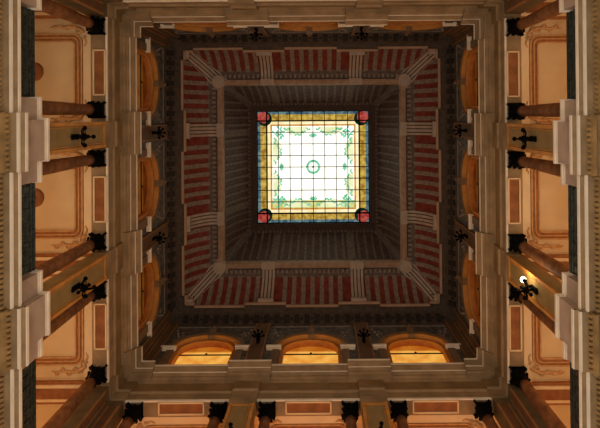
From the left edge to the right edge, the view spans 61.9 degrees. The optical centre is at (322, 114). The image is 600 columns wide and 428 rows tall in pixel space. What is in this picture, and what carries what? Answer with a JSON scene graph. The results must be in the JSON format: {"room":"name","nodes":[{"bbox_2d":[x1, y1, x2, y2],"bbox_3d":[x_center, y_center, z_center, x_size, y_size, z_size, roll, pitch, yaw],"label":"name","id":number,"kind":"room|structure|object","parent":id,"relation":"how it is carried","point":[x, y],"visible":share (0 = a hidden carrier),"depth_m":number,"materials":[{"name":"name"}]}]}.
{"room":"grand atrium hall","nodes":[
{"label":"grand atrium hall","id":0,"kind":"room"},
{"bbox_2d":[137,27,177,356],"bbox_3d":[-6.948,2.158,7.987,3.880,19.200,17.000,0,-90,0],"label":"wall","id":1,"kind":"structure","parent":0,"point":[164,47],"depth_m":17.02,"materials":[{"name":"stone"}]},
{"bbox_2d":[0,0,28,427],"bbox_3d":[-6.888,2.108,8.090,3.800,0.805,16.800,0,-90,0],"label":"trim","id":2,"kind":"structure","parent":1,"relation":"attached to","point":[14,317],"depth_m":8.35,"materials":[{"name":"beige stone"}]},
{"bbox_2d":[21,6,34,96],"bbox_3d":[-5.552,-1.166,9.002,0.180,0.990,1.640,0,-90,0],"label":"panel","id":3,"kind":"object","parent":2,"relation":"on","point":[27,15],"visible":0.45,"depth_m":9.31,"materials":[{"name":"green stone"}]},
{"bbox_2d":[21,183,35,275],"bbox_3d":[-5.529,2.103,8.982,0.180,0.990,1.640,0,-90,0],"label":"panel","id":4,"kind":"object","parent":2,"relation":"on","point":[27,190],"visible":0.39,"depth_m":9.28,"materials":[{"name":"green stone"}]},
{"bbox_2d":[22,359,35,427],"bbox_3d":[-5.505,5.373,8.963,0.180,0.990,1.640,0,-90,0],"label":"panel","id":5,"kind":"object","parent":2,"relation":"on","point":[29,372],"visible":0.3,"depth_m":9.27,"materials":[{"name":"green stone"}]},
{"bbox_2d":[21,0,41,10],"bbox_3d":[-5.635,-2.616,9.011,0.595,0.990,1.260,0,-90,0],"label":"pedestal","id":6,"kind":"object","parent":2,"relation":"on","point":[36,5],"visible":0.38,"depth_m":9.36,"materials":[{"name":"grey stone"}]},
{"bbox_2d":[41,0,105,34],"bbox_3d":[-5.680,-2.243,11.081,0.443,3.155,0.443,0,-90,0],"label":"marble column","id":7,"kind":"structure","parent":6,"relation":"on","point":[94,26],"depth_m":11.27,"materials":[{"name":"stone"}]},
{"bbox_2d":[53,0,121,16],"bbox_3d":[-5.477,-2.887,11.090,0.795,3.155,0.795,0,-90,0],"label":"pier","id":8,"kind":"object","parent":6,"relation":"on","point":[96,8],"visible":0.97,"depth_m":11.90,"materials":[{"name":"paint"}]},
{"bbox_2d":[21,97,49,184],"bbox_3d":[-5.543,0.466,8.992,0.735,0.990,1.620,0,-90,0],"label":"pedestal","id":9,"kind":"object","parent":2,"relation":"on","point":[38,127],"visible":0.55,"depth_m":9.22,"materials":[{"name":"grey stone"}]},
{"bbox_2d":[42,100,105,118],"bbox_3d":[-5.665,-0.141,11.068,0.443,3.155,0.443,0,-90,0],"label":"marble column","id":10,"kind":"structure","parent":9,"relation":"on","point":[92,109],"depth_m":11.21,"materials":[{"name":"stone"}]},
{"bbox_2d":[42,150,106,175],"bbox_3d":[-5.656,1.079,11.061,0.443,3.155,0.443,0,-90,0],"label":"marble column","id":11,"kind":"structure","parent":9,"relation":"on","point":[93,158],"depth_m":11.21,"materials":[{"name":"stone"}]},
{"bbox_2d":[50,121,110,154],"bbox_3d":[-5.556,0.478,11.067,0.410,3.160,0.680,0,-90,0],"label":"pilaster","id":12,"kind":"object","parent":9,"relation":"on","point":[60,133],"visible":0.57,"depth_m":10.98,"materials":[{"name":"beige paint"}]},
{"bbox_2d":[71,126,95,147],"bbox_3d":[-5.189,0.474,10.835,0.382,0.595,0.382,45,-90,0],"label":"sconce","id":13,"kind":"object","parent":12,"relation":"attached to","point":[83,136],"visible":1,"depth_m":10.79,"materials":[{"name":"brown metal"}]},
{"bbox_2d":[22,270,49,369],"bbox_3d":[-5.519,3.741,8.972,0.735,0.990,1.620,0,-90,0],"label":"pedestal","id":14,"kind":"object","parent":2,"relation":"on","point":[33,295],"visible":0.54,"depth_m":9.20,"materials":[{"name":"grey stone"}]},
{"bbox_2d":[36,232,106,278],"bbox_3d":[-5.641,3.155,11.048,0.443,3.155,0.443,0,-90,0],"label":"marble column","id":15,"kind":"structure","parent":14,"relation":"on","point":[94,242],"depth_m":11.11,"materials":[{"name":"stone"}]},
{"bbox_2d":[43,281,106,340],"bbox_3d":[-5.633,4.375,11.041,0.443,3.155,0.443,0,-90,0],"label":"marble column","id":16,"kind":"structure","parent":14,"relation":"on","point":[98,293],"depth_m":11.23,"materials":[{"name":"stone"}]},
{"bbox_2d":[43,251,110,321],"bbox_3d":[-5.532,3.754,11.047,0.410,3.160,0.680,0,-90,0],"label":"pilaster","id":17,"kind":"object","parent":14,"relation":"on","point":[96,266],"visible":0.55,"depth_m":10.94,"materials":[{"name":"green paint"}]},
{"bbox_2d":[71,276,96,297],"bbox_3d":[-5.165,3.750,10.815,0.382,0.595,0.382,45,-90,0],"label":"sconce","id":18,"kind":"object","parent":17,"relation":"attached to","point":[84,287],"visible":1,"depth_m":10.81,"materials":[{"name":"brown metal"}]},
{"bbox_3d":[-5.567,6.824,8.954,0.595,0.990,1.260,0,-90,0],"label":"pedestal","id":19,"kind":"object","parent":2,"relation":"on","visible":0},
{"bbox_2d":[42,364,107,427],"bbox_3d":[-5.617,6.477,11.028,0.443,3.155,0.443,0,-90,0],"label":"marble column","id":20,"kind":"structure","parent":19,"relation":"on","point":[94,378],"depth_m":11.35,"materials":[{"name":"stone"}]},
{"bbox_2d":[60,386,123,427],"bbox_3d":[-5.404,7.218,11.029,0.795,3.155,0.795,0,-90,0],"label":"pier","id":21,"kind":"object","parent":19,"relation":"on","point":[95,410],"visible":0.95,"depth_m":11.90,"materials":[{"name":"green paint"}]},
{"bbox_2d":[91,2,142,400],"bbox_3d":[-5.426,2.128,13.240,0.825,1.305,11.200,0,-90,0],"label":"entablature","id":22,"kind":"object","parent":1,"relation":"attached to","point":[114,187],"depth_m":13.30,"materials":[{"name":"brown stone"}]},
{"bbox_2d":[137,37,165,125],"bbox_3d":[-5.437,-1.010,15.216,0.590,2.620,2.720,0,-90,0],"label":"window","id":23,"kind":"structure","parent":1,"relation":"in","point":[149,84],"depth_m":15.68,"materials":[{"name":"stone"}]},
{"bbox_2d":[137,142,166,231],"bbox_3d":[-5.414,2.190,15.197,0.590,2.620,2.720,0,-90,0],"label":"window","id":24,"kind":"structure","parent":1,"relation":"in","point":[150,182],"depth_m":15.64,"materials":[{"name":"stone"}]},
{"bbox_2d":[138,247,166,343],"bbox_3d":[-5.391,5.390,15.178,0.590,2.620,2.720,0,-90,0],"label":"window","id":25,"kind":"structure","parent":1,"relation":"in","point":[150,280],"depth_m":15.63,"materials":[{"name":"stone"}]},
{"bbox_2d":[142,221,167,254],"bbox_3d":[-5.262,3.828,15.402,0.110,3.050,0.520,0,-90,0],"label":"pilaster","id":26,"kind":"object","parent":1,"relation":"attached to","point":[147,243],"visible":0.59,"depth_m":15.43,"materials":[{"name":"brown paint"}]},
{"bbox_2d":[152,232,165,244],"bbox_3d":[-5.023,3.832,15.474,0.377,0.506,0.366,-42,-90,0],"label":"sconce","id":27,"kind":"object","parent":26,"relation":"attached to","point":[158,238],"visible":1,"depth_m":15.47,"materials":[{"name":"brown metal"}]},
{"bbox_2d":[142,124,167,141],"bbox_3d":[-5.285,0.552,15.422,0.110,3.050,0.520,0,-90,0],"label":"pilaster","id":28,"kind":"object","parent":1,"relation":"attached to","point":[147,130],"visible":0.57,"depth_m":15.41,"materials":[{"name":"brown paint"}]},
{"bbox_2d":[152,126,165,138],"bbox_3d":[-5.046,0.556,15.493,0.377,0.506,0.366,-42,-90,0],"label":"sconce","id":29,"kind":"object","parent":28,"relation":"attached to","point":[159,132],"visible":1,"depth_m":15.47,"materials":[{"name":"brown metal"}]},
{"bbox_2d":[35,0,569,427],"bbox_3d":[-0.389,2.147,12.740,16.800,0.335,16.915,0,-90,0],"label":"ceiling","id":30,"kind":"structure","parent":0,"point":[63,222],"depth_m":12.68,"materials":[{"name":"beige paint"}]},
{"bbox_2d":[35,188,43,206],"bbox_3d":[-7.309,2.098,12.609,0.480,0.204,0.480,0,-90,0],"label":"ceiling lamp","id":31,"kind":"object","parent":30,"relation":"attached to","point":[39,196],"visible":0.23,"depth_m":12.65,"materials":[{"name":"glass"}]},
{"bbox_2d":[35,62,43,80],"bbox_3d":[-7.332,-1.102,12.628,0.480,0.204,0.480,0,-90,0],"label":"ceiling lamp","id":32,"kind":"object","parent":30,"relation":"attached to","point":[39,71],"visible":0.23,"depth_m":12.68,"materials":[{"name":"glass"}]},
{"bbox_2d":[149,21,466,43],"bbox_3d":[-0.435,-4.449,8.027,17.000,19.200,3.880,0,-90,0],"label":"wall","id":33,"kind":"structure","parent":0,"point":[375,35],"depth_m":17.12,"materials":[{"name":"stone"}]},
{"bbox_2d":[160,22,247,37],"bbox_3d":[-3.625,-2.848,15.227,2.720,2.620,0.590,0,-90,0],"label":"window","id":34,"kind":"structure","parent":33,"relation":"in","point":[211,28],"depth_m":15.90,"materials":[{"name":"stone"}]},
{"bbox_2d":[246,26,268,35],"bbox_3d":[-2.062,-2.718,15.441,0.520,3.050,0.110,0,-90,0],"label":"pilaster","id":35,"kind":"object","parent":33,"relation":"attached to","point":[261,29],"visible":0.36,"depth_m":15.91,"materials":[{"name":"brown paint"}]},
{"bbox_2d":[250,28,262,40],"bbox_3d":[-2.065,-2.478,15.512,0.366,0.506,0.377,-42,-90,0],"label":"sconce","id":36,"kind":"object","parent":35,"relation":"attached to","point":[255,33],"visible":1,"depth_m":15.49,"materials":[{"name":"brown metal"}]},
{"bbox_2d":[107,0,502,26],"bbox_3d":[-0.425,-2.895,13.270,11.200,1.305,0.825,0,-90,0],"label":"trim","id":37,"kind":"structure","parent":33,"relation":"attached to","point":[145,13],"depth_m":13.55,"materials":[{"name":"brown stone"}]},
{"bbox_2d":[264,21,352,36],"bbox_3d":[-0.425,-2.871,15.227,2.720,2.620,0.590,0,-90,0],"label":"window","id":38,"kind":"structure","parent":33,"relation":"in","point":[309,28],"depth_m":15.87,"materials":[{"name":"stone"}]},
{"bbox_2d":[351,26,368,35],"bbox_3d":[1.214,-2.741,15.442,0.520,3.050,0.110,0,-90,0],"label":"pilaster","id":39,"kind":"object","parent":33,"relation":"attached to","point":[356,29],"visible":0.47,"depth_m":16.01,"materials":[{"name":"brown paint"}]},
{"bbox_2d":[355,27,367,39],"bbox_3d":[1.211,-2.502,15.512,0.366,0.506,0.377,-42,-90,0],"label":"sconce","id":40,"kind":"object","parent":39,"relation":"attached to","point":[361,33],"visible":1,"depth_m":15.47,"materials":[{"name":"brown metal"}]},
{"bbox_2d":[369,21,456,35],"bbox_3d":[2.775,-2.894,15.228,2.720,2.620,0.590,0,-90,0],"label":"window","id":41,"kind":"structure","parent":33,"relation":"in","point":[407,27],"depth_m":15.90,"materials":[{"name":"stone"}]},
{"bbox_2d":[143,311,475,364],"bbox_3d":[-0.341,8.670,7.948,17.000,19.200,3.880,0,-90,0],"label":"wall","id":42,"kind":"structure","parent":0,"point":[242,325],"depth_m":16.90,"materials":[{"name":"stone"}]},
{"bbox_2d":[157,326,249,364],"bbox_3d":[-3.553,7.202,15.167,2.720,2.620,0.590,0,-90,0],"label":"window","id":43,"kind":"structure","parent":42,"relation":"in","point":[213,346],"depth_m":15.47,"materials":[{"name":"glass"}]},
{"bbox_2d":[245,323,270,359],"bbox_3d":[-1.992,7.052,15.383,0.520,3.050,0.110,0,-90,0],"label":"pilaster","id":44,"kind":"object","parent":42,"relation":"attached to","point":[255,351],"visible":0.59,"depth_m":15.27,"materials":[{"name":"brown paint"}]},
{"bbox_2d":[252,329,264,343],"bbox_3d":[-1.988,6.813,15.456,0.366,0.506,0.377,-42,-90,0],"label":"sconce","id":45,"kind":"object","parent":44,"relation":"attached to","point":[255,335],"visible":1,"depth_m":15.43,"materials":[{"name":"brown metal"}]},
{"bbox_2d":[109,358,507,416],"bbox_3d":[-0.352,7.179,13.210,11.200,1.305,0.825,0,-90,0],"label":"entablature","id":46,"kind":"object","parent":42,"relation":"attached to","point":[316,389],"depth_m":13.26,"materials":[{"name":"brown stone"}]},
{"bbox_2d":[266,325,355,363],"bbox_3d":[-0.352,7.179,15.167,2.720,2.620,0.590,0,-90,0],"label":"window","id":47,"kind":"structure","parent":42,"relation":"in","point":[310,347],"depth_m":15.48,"materials":[{"name":"stone"}]},
{"bbox_2d":[353,322,374,358],"bbox_3d":[1.284,7.028,15.383,0.520,3.050,0.110,0,-90,0],"label":"pilaster","id":48,"kind":"object","parent":42,"relation":"attached to","point":[365,350],"visible":0.59,"depth_m":15.28,"materials":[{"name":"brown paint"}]},
{"bbox_2d":[357,328,369,342],"bbox_3d":[1.288,6.790,15.457,0.366,0.506,0.377,-42,-90,0],"label":"sconce","id":49,"kind":"object","parent":48,"relation":"attached to","point":[363,334],"visible":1,"depth_m":15.45,"materials":[{"name":"brown metal"}]},
{"bbox_2d":[371,324,462,362],"bbox_3d":[2.847,7.155,15.168,2.720,2.620,0.590,0,-90,0],"label":"window","id":50,"kind":"structure","parent":42,"relation":"in","point":[408,346],"depth_m":15.48,"materials":[{"name":"stone"}]},
{"bbox_3d":[-0.342,8.611,8.051,16.800,0.805,3.800,0,-90,0],"label":"trim","id":51,"kind":"structure","parent":42,"relation":"attached to","visible":0},
{"bbox_2d":[118,402,143,427],"bbox_3d":[-4.710,7.420,11.023,0.443,3.155,0.443,0,-90,0],"label":"marble column","id":52,"kind":"structure","parent":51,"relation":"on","point":[133,413],"depth_m":12.27,"materials":[{"name":"stone"}]},
{"bbox_2d":[207,401,226,427],"bbox_3d":[-2.609,7.405,11.023,0.443,3.155,0.443,0,-90,0],"label":"marble column","id":53,"kind":"structure","parent":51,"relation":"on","point":[216,416],"depth_m":12.25,"materials":[{"name":"stone"}]},
{"bbox_2d":[221,397,256,427],"bbox_3d":[-1.989,7.295,11.026,0.680,3.160,0.410,0,-90,0],"label":"pilaster","id":54,"kind":"object","parent":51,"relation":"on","point":[241,411],"visible":1,"depth_m":12.01,"materials":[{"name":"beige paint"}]},
{"bbox_2d":[257,401,275,427],"bbox_3d":[-1.389,7.396,11.023,0.443,3.155,0.443,0,-90,0],"label":"marble column","id":55,"kind":"structure","parent":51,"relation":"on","point":[267,412],"depth_m":12.25,"materials":[{"name":"stone"}]},
{"bbox_2d":[341,400,358,427],"bbox_3d":[0.687,7.381,11.023,0.443,3.155,0.443,0,-90,0],"label":"marble column","id":56,"kind":"structure","parent":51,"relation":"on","point":[350,415],"depth_m":12.24,"materials":[{"name":"stone"}]},
{"bbox_2d":[360,396,392,427],"bbox_3d":[1.287,7.272,11.027,0.680,3.160,0.410,0,-90,0],"label":"pilaster","id":57,"kind":"object","parent":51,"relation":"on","point":[373,409],"visible":1,"depth_m":12.01,"materials":[{"name":"green paint"}]},
{"bbox_2d":[390,400,408,427],"bbox_3d":[1.907,7.372,11.024,0.443,3.155,0.443,0,-90,0],"label":"marble column","id":58,"kind":"structure","parent":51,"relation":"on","point":[399,413],"depth_m":12.23,"materials":[{"name":"stone"}]},
{"bbox_2d":[473,399,498,427],"bbox_3d":[4.009,7.357,11.024,0.443,3.155,0.443,0,-90,0],"label":"marble column","id":59,"kind":"structure","parent":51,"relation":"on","point":[483,410],"depth_m":12.22,"materials":[{"name":"stone"}]},
{"bbox_2d":[176,42,446,312],"bbox_3d":[-0.389,2.179,19.327,11.400,3.920,11.400,0,-90,0],"label":"ceiling","id":60,"kind":"structure","parent":0,"point":[228,261],"depth_m":18.55,"materials":[{"name":"red paint"}]},
{"bbox_2d":[257,111,369,222],"bbox_3d":[-0.389,2.189,21.112,4.790,0.090,4.790,0,-90,0],"label":"skylight","id":61,"kind":"object","parent":60,"relation":"attached to","point":[313,166],"visible":0.99,"depth_m":21.13,"materials":[{"name":"multicoloured glass"}]},
{"bbox_2d":[444,25,480,351],"bbox_3d":[6.171,2.063,7.988,3.880,19.200,17.000,0,-90,0],"label":"wall","id":62,"kind":"structure","parent":0,"point":[454,45],"depth_m":17.06,"materials":[{"name":"stone"}]},
{"bbox_2d":[453,122,473,138],"bbox_3d":[4.484,0.482,15.423,0.110,3.050,0.520,0,-90,0],"label":"pilaster","id":63,"kind":"object","parent":62,"relation":"attached to","point":[469,134],"visible":0.56,"depth_m":15.48,"materials":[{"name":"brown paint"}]},
{"bbox_2d":[453,124,466,136],"bbox_3d":[4.245,0.479,15.495,0.377,0.506,0.366,-42,-90,0],"label":"sconce","id":64,"kind":"object","parent":63,"relation":"attached to","point":[460,130],"visible":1,"depth_m":15.47,"materials":[{"name":"brown metal"}]},
{"bbox_2d":[454,219,474,250],"bbox_3d":[4.508,3.758,15.403,0.110,3.050,0.520,0,-90,0],"label":"pilaster","id":65,"kind":"object","parent":62,"relation":"attached to","point":[458,225],"visible":0.54,"depth_m":15.59,"materials":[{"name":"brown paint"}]},
{"bbox_2d":[454,229,467,242],"bbox_3d":[4.269,3.755,15.475,0.377,0.506,0.366,-42,-90,0],"label":"sconce","id":66,"kind":"object","parent":65,"relation":"attached to","point":[460,236],"visible":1,"depth_m":15.47,"materials":[{"name":"brown metal"}]},
{"bbox_2d":[454,35,477,123],"bbox_3d":[4.613,-1.082,15.217,0.590,2.620,2.720,0,-90,0],"label":"window","id":67,"kind":"structure","parent":62,"relation":"in","point":[467,82],"depth_m":15.74,"materials":[{"name":"glass"}]},
{"bbox_2d":[455,140,479,228],"bbox_3d":[4.636,2.118,15.198,0.590,2.620,2.720,0,-90,0],"label":"window","id":68,"kind":"structure","parent":62,"relation":"in","point":[468,179],"depth_m":15.73,"materials":[{"name":"stone"}]},
{"bbox_2d":[455,247,480,339],"bbox_3d":[4.659,5.317,15.179,0.590,2.620,2.720,0,-90,0],"label":"window","id":69,"kind":"structure","parent":62,"relation":"in","point":[469,280],"depth_m":15.73,"materials":[{"name":"stone"}]},
{"bbox_2d":[473,0,523,397],"bbox_3d":[4.649,2.171,13.240,0.825,1.305,11.200,0,-90,0],"label":"entablature","id":70,"kind":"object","parent":62,"relation":"attached to","point":[499,55],"depth_m":13.30,"materials":[{"name":"brown stone"}]},
{"bbox_2d":[569,0,599,427],"bbox_3d":[6.112,2.129,8.090,3.800,0.805,16.800,0,-90,0],"label":"trim","id":71,"kind":"structure","parent":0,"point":[584,127],"depth_m":8.35,"materials":[{"name":"beige stone"}]},
{"bbox_2d":[553,99,576,186],"bbox_3d":[4.743,0.506,8.992,0.735,0.990,1.620,0,-90,0],"label":"pedestal","id":72,"kind":"object","parent":71,"relation":"on","point":[561,154],"visible":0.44,"depth_m":9.27,"materials":[{"name":"grey stone"}]},
{"bbox_2d":[503,123,552,156],"bbox_3d":[4.755,0.519,11.067,0.410,3.160,0.680,0,-90,0],"label":"pilaster","id":73,"kind":"object","parent":72,"relation":"on","point":[544,132],"visible":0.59,"depth_m":10.99,"materials":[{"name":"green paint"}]},
{"bbox_2d":[512,128,536,149],"bbox_3d":[4.388,0.520,10.835,0.382,0.595,0.382,45,-90,0],"label":"sconce","id":74,"kind":"object","parent":73,"relation":"attached to","point":[524,138],"visible":1,"depth_m":10.80,"materials":[{"name":"brown metal"}]},
{"bbox_2d":[506,102,559,119],"bbox_3d":[4.856,-0.102,11.069,0.443,3.155,0.443,0,-90,0],"label":"marble column","id":75,"kind":"structure","parent":72,"relation":"on","point":[519,111],"depth_m":11.33,"materials":[{"name":"stone"}]},
{"bbox_2d":[507,151,560,176],"bbox_3d":[4.864,1.118,11.061,0.443,3.155,0.443,0,-90,0],"label":"marble column","id":76,"kind":"structure","parent":72,"relation":"on","point":[517,159],"depth_m":11.35,"materials":[{"name":"stone"}]},
{"bbox_2d":[555,272,577,362],"bbox_3d":[4.766,3.782,8.973,0.735,0.990,1.620,0,-90,0],"label":"pedestal","id":77,"kind":"object","parent":71,"relation":"on","point":[566,300],"visible":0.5,"depth_m":9.25,"materials":[{"name":"grey stone"}]},
{"bbox_2d":[504,252,561,321],"bbox_3d":[4.779,3.795,11.048,0.410,3.160,0.680,0,-90,0],"label":"pilaster","id":78,"kind":"object","parent":77,"relation":"on","point":[516,266],"visible":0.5,"depth_m":10.99,"materials":[{"name":"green paint"}]},
{"bbox_2d":[514,277,537,299],"bbox_3d":[4.407,3.791,10.815,0.395,0.595,0.382,45,-90,0],"label":"sconce","id":79,"kind":"object","parent":78,"relation":"attached to","point":[525,289],"visible":1,"depth_m":10.82,"materials":[{"name":"brown metal"}]},
{"bbox_2d":[508,283,561,340],"bbox_3d":[4.888,4.414,11.041,0.443,3.155,0.443,0,-90,0],"label":"marble column","id":80,"kind":"structure","parent":77,"relation":"on","point":[535,310],"depth_m":11.31,"materials":[{"name":"stone"}]},
{"bbox_2d":[508,233,568,279],"bbox_3d":[4.879,3.194,11.049,0.443,3.155,0.443,0,-90,0],"label":"marble column","id":81,"kind":"structure","parent":77,"relation":"on","point":[518,242],"depth_m":11.19,"materials":[{"name":"stone"}]},
{"bbox_2d":[559,0,574,12],"bbox_3d":[4.790,-2.576,9.011,0.595,0.990,1.260,0,-90,0],"label":"pedestal","id":82,"kind":"object","parent":71,"relation":"on","point":[565,6],"visible":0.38,"depth_m":9.35,"materials":[{"name":"grey stone"}]},
{"bbox_2d":[504,0,546,13],"bbox_3d":[4.628,-2.960,11.091,0.795,3.155,0.795,0,-90,0],"label":"pier","id":83,"kind":"object","parent":82,"relation":"on","point":[510,6],"visible":1,"depth_m":12.01,"materials":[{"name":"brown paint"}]},
{"bbox_2d":[505,0,561,36],"bbox_3d":[4.840,-2.204,11.081,0.443,3.155,0.443,0,-90,0],"label":"marble column","id":84,"kind":"structure","parent":82,"relation":"on","point":[515,26],"depth_m":11.31,"materials":[{"name":"stone"}]},
{"bbox_2d":[566,10,575,98],"bbox_3d":[4.728,-1.125,9.002,0.180,0.990,1.640,0,-90,0],"label":"panel","id":85,"kind":"object","parent":71,"relation":"on","point":[570,16],"visible":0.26,"depth_m":9.35,"materials":[{"name":"green stone"}]},
{"bbox_2d":[568,185,577,275],"bbox_3d":[4.752,2.144,8.983,0.180,0.990,1.640,0,-90,0],"label":"panel","id":86,"kind":"object","parent":71,"relation":"on","point":[572,190],"visible":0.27,"depth_m":9.33,"materials":[{"name":"green stone"}]},
{"bbox_2d":[570,362,578,427],"bbox_3d":[4.776,5.414,8.963,0.180,0.990,1.640,0,-90,0],"label":"panel","id":87,"kind":"object","parent":71,"relation":"on","point":[574,374],"visible":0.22,"depth_m":9.31,"materials":[{"name":"green stone"}]},
{"bbox_3d":[4.858,6.864,8.954,0.595,0.990,1.260,0,-90,0],"label":"pedestal","id":88,"kind":"object","parent":71,"relation":"on","visible":0},
{"bbox_2d":[493,383,548,427],"bbox_3d":[4.700,7.145,11.030,0.795,3.155,0.795,0,-90,0],"label":"pier","id":89,"kind":"object","parent":88,"relation":"on","point":[514,411],"visible":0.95,"depth_m":11.85,"materials":[{"name":"green paint"}]},
{"bbox_2d":[509,366,566,427],"bbox_3d":[4.903,6.516,11.029,0.443,3.155,0.443,0,-90,0],"label":"marble column","id":90,"kind":"structure","parent":88,"relation":"on","point":[518,376],"depth_m":11.41,"materials":[{"name":"stone"}]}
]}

